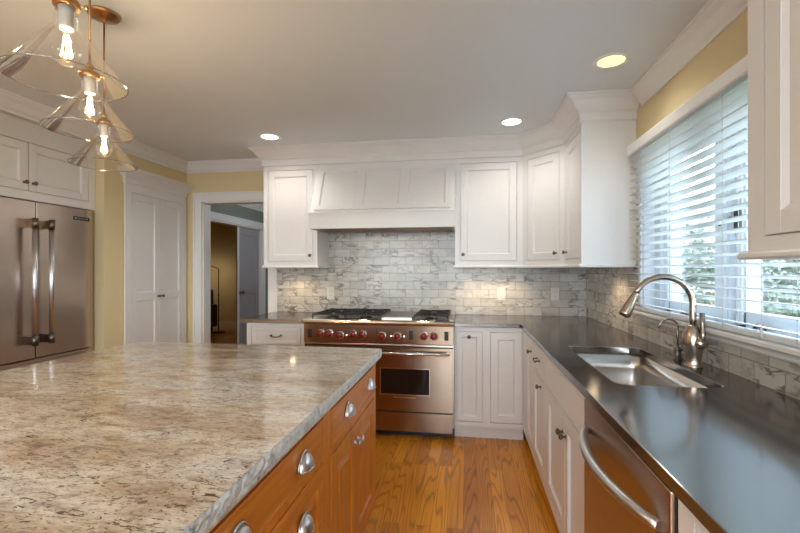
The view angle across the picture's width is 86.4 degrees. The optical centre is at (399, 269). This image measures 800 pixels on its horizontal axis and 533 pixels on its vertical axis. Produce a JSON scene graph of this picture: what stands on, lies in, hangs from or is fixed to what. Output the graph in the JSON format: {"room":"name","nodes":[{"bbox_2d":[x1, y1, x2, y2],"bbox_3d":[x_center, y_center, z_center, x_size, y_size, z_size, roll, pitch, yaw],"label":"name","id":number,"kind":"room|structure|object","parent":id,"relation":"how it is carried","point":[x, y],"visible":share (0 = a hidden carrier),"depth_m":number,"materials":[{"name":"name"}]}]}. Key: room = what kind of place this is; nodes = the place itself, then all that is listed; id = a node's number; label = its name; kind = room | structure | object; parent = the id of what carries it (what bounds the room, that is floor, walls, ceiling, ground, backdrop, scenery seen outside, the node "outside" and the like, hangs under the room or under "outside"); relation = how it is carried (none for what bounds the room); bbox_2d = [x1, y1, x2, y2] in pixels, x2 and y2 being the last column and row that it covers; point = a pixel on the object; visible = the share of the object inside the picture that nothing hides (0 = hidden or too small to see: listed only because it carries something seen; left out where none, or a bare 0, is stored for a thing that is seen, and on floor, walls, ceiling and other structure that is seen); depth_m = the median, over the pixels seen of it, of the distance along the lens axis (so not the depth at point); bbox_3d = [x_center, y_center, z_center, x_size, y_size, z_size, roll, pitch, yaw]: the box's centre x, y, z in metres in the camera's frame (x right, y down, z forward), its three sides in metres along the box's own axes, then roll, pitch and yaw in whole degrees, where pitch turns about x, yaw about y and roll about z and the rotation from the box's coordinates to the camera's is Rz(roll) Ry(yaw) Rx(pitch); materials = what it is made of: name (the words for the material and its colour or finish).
{"room":"kitchen","nodes":[
{"label":"kitchen","id":0,"kind":"room"},
{"bbox_2d":[91,144,185,350],"bbox_3d":[-3.199,0.115,0.900,0.900,2.420,7.185,0,0,9],"label":"wall","id":1,"kind":"structure","parent":0,"point":[108,212],"depth_m":3.44,"materials":[{"name":"yellow paint"}]},
{"bbox_2d":[0,112,94,210],"bbox_3d":[-2.786,-0.740,2.974,0.632,0.530,0.946,0,0,9],"label":"upper cabinet","id":2,"kind":"object","parent":1,"relation":"attached to","point":[34,165],"visible":0.98,"depth_m":2.99,"materials":[{"name":"white paint"}]},
{"bbox_2d":[0,110,96,143],"bbox_3d":[-2.809,-1.050,2.978,0.774,0.087,0.948,0,0,9],"label":"trim","id":3,"kind":"structure","parent":2,"relation":"attached to","point":[0,110],"depth_m":2.91,"materials":[{"name":"white paint"}]},
{"bbox_2d":[0,0,747,173],"bbox_3d":[-0.828,-1.042,0.528,3.900,0.105,7.185,0,0,9],"label":"trim","id":4,"kind":"structure","parent":1,"relation":"attached to","point":[715,16],"depth_m":2.55,"materials":[{"name":"white paint"}]},
{"bbox_2d":[211,222,235,321],"bbox_3d":[-3.998,0.115,7.310,3.030,2.420,5.000,0,0,9],"label":"wall","id":5,"kind":"structure","parent":0,"point":[223,237],"depth_m":9.74,"materials":[{"name":"yellow paint"}]},
{"bbox_2d":[213,322,235,327],"bbox_3d":[-3.577,1.255,9.663,2.930,0.140,0.020,0,0,9],"label":"baseboard","id":6,"kind":"structure","parent":5,"relation":"attached to","point":[221,324],"depth_m":9.71,"materials":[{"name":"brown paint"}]},
{"bbox_2d":[186,171,263,342],"bbox_3d":[-0.631,0.115,4.194,4.950,2.420,0.120,0,0,9],"label":"wall","id":7,"kind":"structure","parent":0,"point":[245,180],"depth_m":4.35,"materials":[{"name":"yellow paint"}]},
{"bbox_2d":[193,191,276,342],"bbox_3d":[-1.653,0.270,4.341,0.905,2.110,0.148,0,0,9],"label":"trim","id":8,"kind":"structure","parent":7,"relation":"attached to","point":[208,199],"depth_m":4.34,"materials":[{"name":"white paint"}]},
{"bbox_2d":[261,266,329,267],"bbox_3d":[-0.966,-0.028,3.997,0.538,0.022,0.345,0,0,9],"label":"rail","id":9,"kind":"object","parent":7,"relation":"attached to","point":[262,266],"visible":0.96,"depth_m":3.83,"materials":[{"name":"white paint"}]},
{"bbox_2d":[264,165,328,265],"bbox_3d":[-0.966,-0.486,3.995,0.510,0.902,0.376,0,0,9],"label":"upper cabinet","id":10,"kind":"object","parent":7,"relation":"attached to","point":[289,240],"visible":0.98,"depth_m":3.85,"materials":[{"name":"white paint"}]},
{"bbox_2d":[247,89,639,167],"bbox_3d":[0.137,-1.016,3.507,3.215,0.158,0.800,0,0,26],"label":"crown molding","id":11,"kind":"structure","parent":10,"relation":"attached to","point":[576,108],"depth_m":3.54,"materials":[{"name":"white paint"}]},
{"bbox_2d":[327,287,333,298],"bbox_3d":[-0.672,0.225,4.123,0.072,0.114,0.008,0,0,9],"label":"wall socket","id":12,"kind":"object","parent":7,"relation":"attached to","point":[330,290],"visible":1,"depth_m":4.12,"materials":[{"name":"white plastic"}]},
{"bbox_2d":[308,159,455,233],"bbox_3d":[-0.128,-0.642,3.765,1.236,0.590,0.545,0,0,9],"label":"range hood","id":13,"kind":"object","parent":7,"relation":"attached to","point":[406,195],"visible":0.98,"depth_m":3.58,"materials":[{"name":"white paint"}]},
{"bbox_2d":[277,231,585,316],"bbox_3d":[0.221,-0.032,3.993,2.905,0.886,0.012,0,0,9],"label":"backsplash","id":14,"kind":"structure","parent":7,"relation":"attached to","point":[412,271],"depth_m":4.00,"materials":[{"name":"tile"}]},
{"bbox_2d":[455,157,522,264],"bbox_3d":[0.766,-0.486,3.716,0.558,0.902,0.364,0,0,9],"label":"upper cabinet","id":15,"kind":"object","parent":7,"relation":"attached to","point":[488,191],"visible":0.99,"depth_m":3.58,"materials":[{"name":"white paint"}]},
{"bbox_2d":[497,287,504,299],"bbox_3d":[0.918,0.215,3.873,0.072,0.114,0.008,0,0,9],"label":"wall socket","id":16,"kind":"object","parent":7,"relation":"attached to","point":[500,290],"visible":1,"depth_m":3.87,"materials":[{"name":"white plastic"}]},
{"bbox_2d":[551,288,558,300],"bbox_3d":[1.382,0.215,3.800,0.072,0.114,0.008,0,0,9],"label":"wall socket","id":17,"kind":"object","parent":7,"relation":"attached to","point":[554,291],"visible":1,"depth_m":3.80,"materials":[{"name":"white plastic"}]},
{"bbox_2d":[211,204,267,312],"bbox_3d":[-2.449,0.115,7.018,0.120,2.420,4.895,0,0,9],"label":"wall","id":18,"kind":"structure","parent":0,"point":[235,210],"depth_m":6.66,"materials":[{"name":"grey paint"}]},
{"bbox_2d":[211,211,265,314],"bbox_3d":[-2.516,0.265,6.505,0.148,2.120,1.690,0,0,9],"label":"trim","id":19,"kind":"structure","parent":18,"relation":"attached to","point":[219,218],"depth_m":7.21,"materials":[{"name":"white paint"}]},
{"bbox_2d":[236,226,258,344],"bbox_3d":[-2.427,0.323,6.873,0.110,1.985,0.685,0,0,9],"label":"door","id":20,"kind":"structure","parent":18,"relation":"in","point":[247,240],"depth_m":6.82,"materials":[{"name":"grey paint"}]},
{"bbox_2d":[0,0,708,204],"bbox_3d":[-2.220,-1.145,3.260,7.800,0.100,12.450,0,0,9],"label":"ceiling","id":21,"kind":"structure","parent":0,"point":[203,79],"depth_m":2.23,"materials":[{"name":"paint"}]},
{"bbox_2d":[0,0,128,100],"bbox_3d":[-0.791,-0.772,1.010,0.250,0.646,0.250,0,0,9],"label":"pendant lamp","id":22,"kind":"object","parent":21,"relation":"hanging from","point":[12,61],"visible":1,"depth_m":1.00,"materials":[{"name":"clear glass"}]},
{"bbox_2d":[57,3,74,32],"bbox_3d":[-0.791,-0.596,1.010,0.034,0.052,0.034,0,0,9],"label":"socket","id":23,"kind":"object","parent":22,"relation":"attached to","point":[66,11],"depth_m":1.00,"materials":[{"name":"white ceramic"}]},
{"bbox_2d":[39,0,134,142],"bbox_3d":[-1.005,-0.772,1.380,0.250,0.646,0.250,0,0,9],"label":"pendant lamp","id":24,"kind":"object","parent":21,"relation":"hanging from","point":[51,122],"visible":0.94,"depth_m":1.38,"materials":[{"name":"clear glass"}]},
{"bbox_2d":[83,76,95,95],"bbox_3d":[-1.005,-0.596,1.380,0.034,0.052,0.034,0,0,9],"label":"socket","id":25,"kind":"object","parent":24,"relation":"attached to","point":[89,81],"depth_m":1.37,"materials":[{"name":"white ceramic"}]},
{"bbox_2d":[67,5,137,171],"bbox_3d":[-1.267,-0.772,1.824,0.250,0.646,0.250,0,0,9],"label":"pendant lamp","id":26,"kind":"object","parent":21,"relation":"hanging from","point":[104,15],"visible":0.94,"depth_m":1.82,"materials":[{"name":"clear glass"}]},
{"bbox_2d":[99,123,108,137],"bbox_3d":[-1.267,-0.596,1.824,0.034,0.052,0.034,0,0,9],"label":"socket","id":27,"kind":"object","parent":26,"relation":"attached to","point":[103,126],"depth_m":1.81,"materials":[{"name":"white plastic"}]},
{"bbox_2d":[258,133,280,140],"bbox_3d":[-1.069,-1.092,3.499,0.180,0.006,0.180,0,0,9],"label":"recessed light","id":28,"kind":"object","parent":21,"relation":"in","point":[266,136],"visible":1,"depth_m":3.48,"materials":[{"name":"white paint"}]},
{"bbox_2d":[499,117,523,125],"bbox_3d":[0.824,-1.092,3.145,0.180,0.006,0.180,0,0,9],"label":"recessed light","id":29,"kind":"object","parent":21,"relation":"in","point":[513,121],"visible":1,"depth_m":3.13,"materials":[{"name":"white paint"}]},
{"bbox_2d":[592,52,630,69],"bbox_3d":[1.105,-1.092,2.230,0.180,0.006,0.180,0,0,9],"label":"recessed light","id":30,"kind":"object","parent":21,"relation":"in","point":[616,59],"visible":1,"depth_m":2.22,"materials":[{"name":"white paint"}]},
{"bbox_2d":[211,328,559,532],"bbox_3d":[-2.220,1.375,3.260,7.800,0.100,12.450,0,0,9],"label":"floor","id":31,"kind":"structure","parent":0,"point":[425,484],"depth_m":2.60,"materials":[{"name":"brown wood"}]},
{"bbox_2d":[0,196,92,370],"bbox_3d":[-2.790,0.417,2.985,0.741,1.775,0.900,0,0,9],"label":"refrigerator","id":32,"kind":"object","parent":31,"relation":"on","point":[46,250],"visible":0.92,"depth_m":2.97,"materials":[{"name":"silver metal"}]},
{"bbox_2d":[116,165,193,344],"bbox_3d":[-2.216,0.233,3.955,0.091,2.185,0.925,0,0,9],"label":"pantry cabinet","id":33,"kind":"object","parent":31,"relation":"on","point":[154,205],"visible":0.8,"depth_m":3.89,"materials":[{"name":"white paint"}]},
{"bbox_2d":[211,289,216,331],"bbox_3d":[-4.404,0.865,8.811,0.920,0.920,0.800,0,0,9],"label":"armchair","id":34,"kind":"object","parent":31,"relation":"on","point":[213,306],"visible":0.13,"depth_m":8.99,"materials":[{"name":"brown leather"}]},
{"bbox_2d":[211,266,225,332],"bbox_3d":[-4.041,0.569,9.088,0.649,1.512,0.280,0,0,9],"label":"floor lamp","id":35,"kind":"object","parent":31,"relation":"on","point":[218,331],"visible":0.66,"depth_m":9.05,"materials":[{"name":"black metal"}]},
{"bbox_2d":[208,414,325,532],"bbox_3d":[-0.619,0.888,1.101,0.695,0.873,0.783,0,0,9],"label":"base cabinet","id":36,"kind":"object","parent":31,"relation":"on","point":[290,497],"visible":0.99,"depth_m":1.14,"materials":[{"name":"brown wood"}]},
{"bbox_2d":[247,323,304,345],"bbox_3d":[-0.998,0.883,3.862,0.518,0.883,0.646,0,0,9],"label":"base cabinet","id":37,"kind":"object","parent":31,"relation":"on","point":[281,334],"visible":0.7,"depth_m":3.58,"materials":[{"name":"white paint"}]},
{"bbox_2d":[241,312,317,323],"bbox_3d":[-1.017,0.426,3.865,0.559,0.031,0.647,0,0,9],"label":"countertop","id":38,"kind":"structure","parent":37,"relation":"on","point":[272,317],"depth_m":3.69,"materials":[{"name":"black stone"}]},
{"bbox_2d":[326,363,375,532],"bbox_3d":[-0.496,0.888,1.877,0.696,0.873,0.785,0,0,9],"label":"base cabinet","id":39,"kind":"object","parent":31,"relation":"on","point":[350,422],"depth_m":1.75,"materials":[{"name":"brown wood"}]},
{"bbox_2d":[303,308,455,436],"bbox_3d":[-0.140,0.844,3.688,1.221,0.962,0.700,0,0,9],"label":"range cooker","id":40,"kind":"object","parent":31,"relation":"on","point":[415,367],"visible":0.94,"depth_m":3.37,"materials":[{"name":"metal"}]},
{"bbox_2d":[315,342,453,427],"bbox_3d":[-0.135,0.882,3.724,1.221,0.885,0.626,0,0,9],"label":"oven","id":41,"kind":"object","parent":40,"relation":"in","point":[436,410],"depth_m":3.35,"materials":[{"name":"metal"}]},
{"bbox_2d":[314,310,455,322],"bbox_3d":[-0.127,0.415,3.773,1.221,0.050,0.526,0,0,9],"label":"cooktop","id":42,"kind":"object","parent":40,"relation":"in","point":[387,313],"depth_m":3.65,"materials":[{"name":"metal"}]},
{"bbox_2d":[454,327,522,439],"bbox_3d":[0.735,0.883,3.588,0.530,0.883,0.648,0,0,9],"label":"base cabinet","id":43,"kind":"object","parent":31,"relation":"on","point":[488,362],"visible":0.97,"depth_m":3.31,"materials":[{"name":"white paint"}]},
{"bbox_2d":[523,331,532,455],"bbox_3d":[1.198,0.883,2.978,0.655,0.883,0.475,0,0,9],"label":"base cabinet","id":44,"kind":"object","parent":31,"relation":"on","point":[527,342],"visible":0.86,"depth_m":3.01,"materials":[{"name":"white paint"}]},
{"bbox_2d":[533,342,544,489],"bbox_3d":[1.126,0.883,2.524,0.655,0.883,0.442,0,0,9],"label":"base cabinet","id":45,"kind":"object","parent":31,"relation":"on","point":[538,355],"visible":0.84,"depth_m":2.56,"materials":[{"name":"white paint"}]},
{"bbox_2d":[545,355,584,532],"bbox_3d":[1.027,0.883,1.893,0.655,0.883,0.832,0,0,9],"label":"base cabinet","id":46,"kind":"object","parent":31,"relation":"on","point":[564,404],"visible":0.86,"depth_m":1.90,"materials":[{"name":"white paint"}]},
{"bbox_2d":[579,398,677,532],"bbox_3d":[0.862,0.890,1.160,0.668,0.870,0.660,0,0,9],"label":"dishwasher","id":47,"kind":"object","parent":31,"relation":"on","point":[622,493],"visible":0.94,"depth_m":1.15,"materials":[{"name":"silver metal"}]},
{"bbox_2d":[678,499,709,532],"bbox_3d":[0.723,0.883,-0.040,0.655,0.883,1.745,0,0,9],"label":"base cabinet","id":48,"kind":"object","parent":31,"relation":"on","point":[687,522],"visible":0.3,"depth_m":0.83,"materials":[{"name":"white paint"}]},
{"bbox_2d":[454,314,799,532],"bbox_3d":[0.718,0.426,1.499,1.146,0.031,4.784,0,0,9],"label":"countertop","id":49,"kind":"structure","parent":48,"relation":"on","point":[728,450],"depth_m":1.13,"materials":[{"name":"black stone"}]},
{"bbox_2d":[575,352,709,387],"bbox_3d":[1.022,0.550,1.894,0.394,0.214,0.814,0,0,9],"label":"sink","id":50,"kind":"object","parent":49,"relation":"in","point":[621,368],"visible":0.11,"depth_m":2.25,"materials":[{"name":"metal"}]},
{"bbox_2d":[619,274,708,368],"bbox_3d":[1.120,0.213,1.825,0.337,0.395,0.097,0,0,9],"label":"faucet","id":51,"kind":"object","parent":49,"relation":"on","point":[694,341],"visible":1,"depth_m":1.80,"materials":[{"name":"silver metal"}]},
{"bbox_2d":[657,318,682,360],"bbox_3d":[1.255,0.316,1.957,0.118,0.190,0.066,0,0,38],"label":"water tap","id":52,"kind":"object","parent":49,"relation":"on","point":[677,349],"visible":0.98,"depth_m":1.95,"materials":[{"name":"grey metal"}]},
{"bbox_2d":[672,346,682,360],"bbox_3d":[1.274,0.380,1.956,0.044,0.062,0.044,0,0,9],"label":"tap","id":53,"kind":"object","parent":52,"relation":"on","point":[677,349],"depth_m":1.94,"materials":[{"name":"grey metal"}]},
{"bbox_3d":[-1.331,0.888,1.024,0.677,0.873,2.710,0,0,9],"label":"cabinet","id":54,"kind":"object","parent":31,"relation":"on","visible":0},
{"bbox_2d":[0,342,381,532],"bbox_3d":[-1.014,0.431,0.965,1.436,0.041,2.792,0,0,9],"label":"countertop","id":55,"kind":"structure","parent":54,"relation":"on","point":[137,437],"depth_m":1.12,"materials":[{"name":"beige stone"}]},
{"bbox_2d":[636,9,747,263],"bbox_3d":[1.172,0.115,0.213,0.150,2.420,7.185,0,0,9],"label":"wall","id":56,"kind":"structure","parent":0,"point":[731,45],"depth_m":1.97,"materials":[{"name":"yellow paint"}]},
{"bbox_2d":[523,145,564,264],"bbox_3d":[1.312,-0.486,3.493,0.590,0.902,0.635,0,0,9],"label":"upper cabinet","id":57,"kind":"object","parent":56,"relation":"attached to","point":[543,171],"visible":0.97,"depth_m":3.36,"materials":[{"name":"white paint"}]},
{"bbox_2d":[453,264,634,267],"bbox_3d":[0.961,-0.028,3.279,0.416,0.022,1.605,0,0,-38],"label":"rail","id":58,"kind":"object","parent":57,"relation":"attached to","point":[569,265],"visible":0.97,"depth_m":3.32,"materials":[{"name":"white paint"}]},
{"bbox_2d":[562,120,635,264],"bbox_3d":[1.339,-0.486,2.926,0.360,0.902,0.475,0,0,9],"label":"upper cabinet","id":59,"kind":"object","parent":56,"relation":"attached to","point":[598,169],"visible":0.96,"depth_m":2.70,"materials":[{"name":"white paint"}]},
{"bbox_2d":[586,264,799,399],"bbox_3d":[1.247,0.188,1.208,0.012,0.446,5.173,0,0,9],"label":"backsplash","id":60,"kind":"structure","parent":56,"relation":"attached to","point":[607,288],"depth_m":2.29,"materials":[{"name":"stone"}]},
{"bbox_2d":[632,309,799,364],"bbox_3d":[1.325,0.251,1.826,0.090,0.024,1.580,0,0,9],"label":"trim","id":61,"kind":"structure","parent":56,"relation":"attached to","point":[771,345],"depth_m":1.55,"materials":[{"name":"white paint"}]},
{"bbox_2d":[638,96,799,338],"bbox_3d":[1.419,-0.237,1.829,0.165,1.015,1.545,0,0,9],"label":"window","id":62,"kind":"structure","parent":56,"relation":"in","point":[787,284],"depth_m":1.94,"materials":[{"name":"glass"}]},
{"bbox_2d":[627,54,799,347],"bbox_3d":[1.308,-0.265,1.856,0.069,0.996,1.550,0,0,9],"label":"window blind","id":63,"kind":"object","parent":62,"relation":"attached to","point":[727,88],"visible":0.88,"depth_m":1.83,"materials":[{"name":"white plastic"}]},
{"bbox_2d":[737,0,799,259],"bbox_3d":[0.977,-0.482,0.588,0.352,0.910,1.065,0,0,9],"label":"upper cabinet","id":64,"kind":"object","parent":56,"relation":"attached to","point":[773,25],"visible":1,"depth_m":1.02,"materials":[{"name":"white paint"}]},
{"bbox_3d":[-1.032,0.115,6.148,2.950,2.420,3.615,0,0,9],"label":"wall","id":65,"kind":"structure","parent":0,"visible":0},
{"bbox_2d":[236,204,263,211],"bbox_3d":[-2.460,-1.042,6.311,0.078,0.105,3.495,0,0,9],"label":"trim","id":66,"kind":"structure","parent":65,"relation":"attached to","point":[259,207],"depth_m":6.95,"materials":[{"name":"white paint"}]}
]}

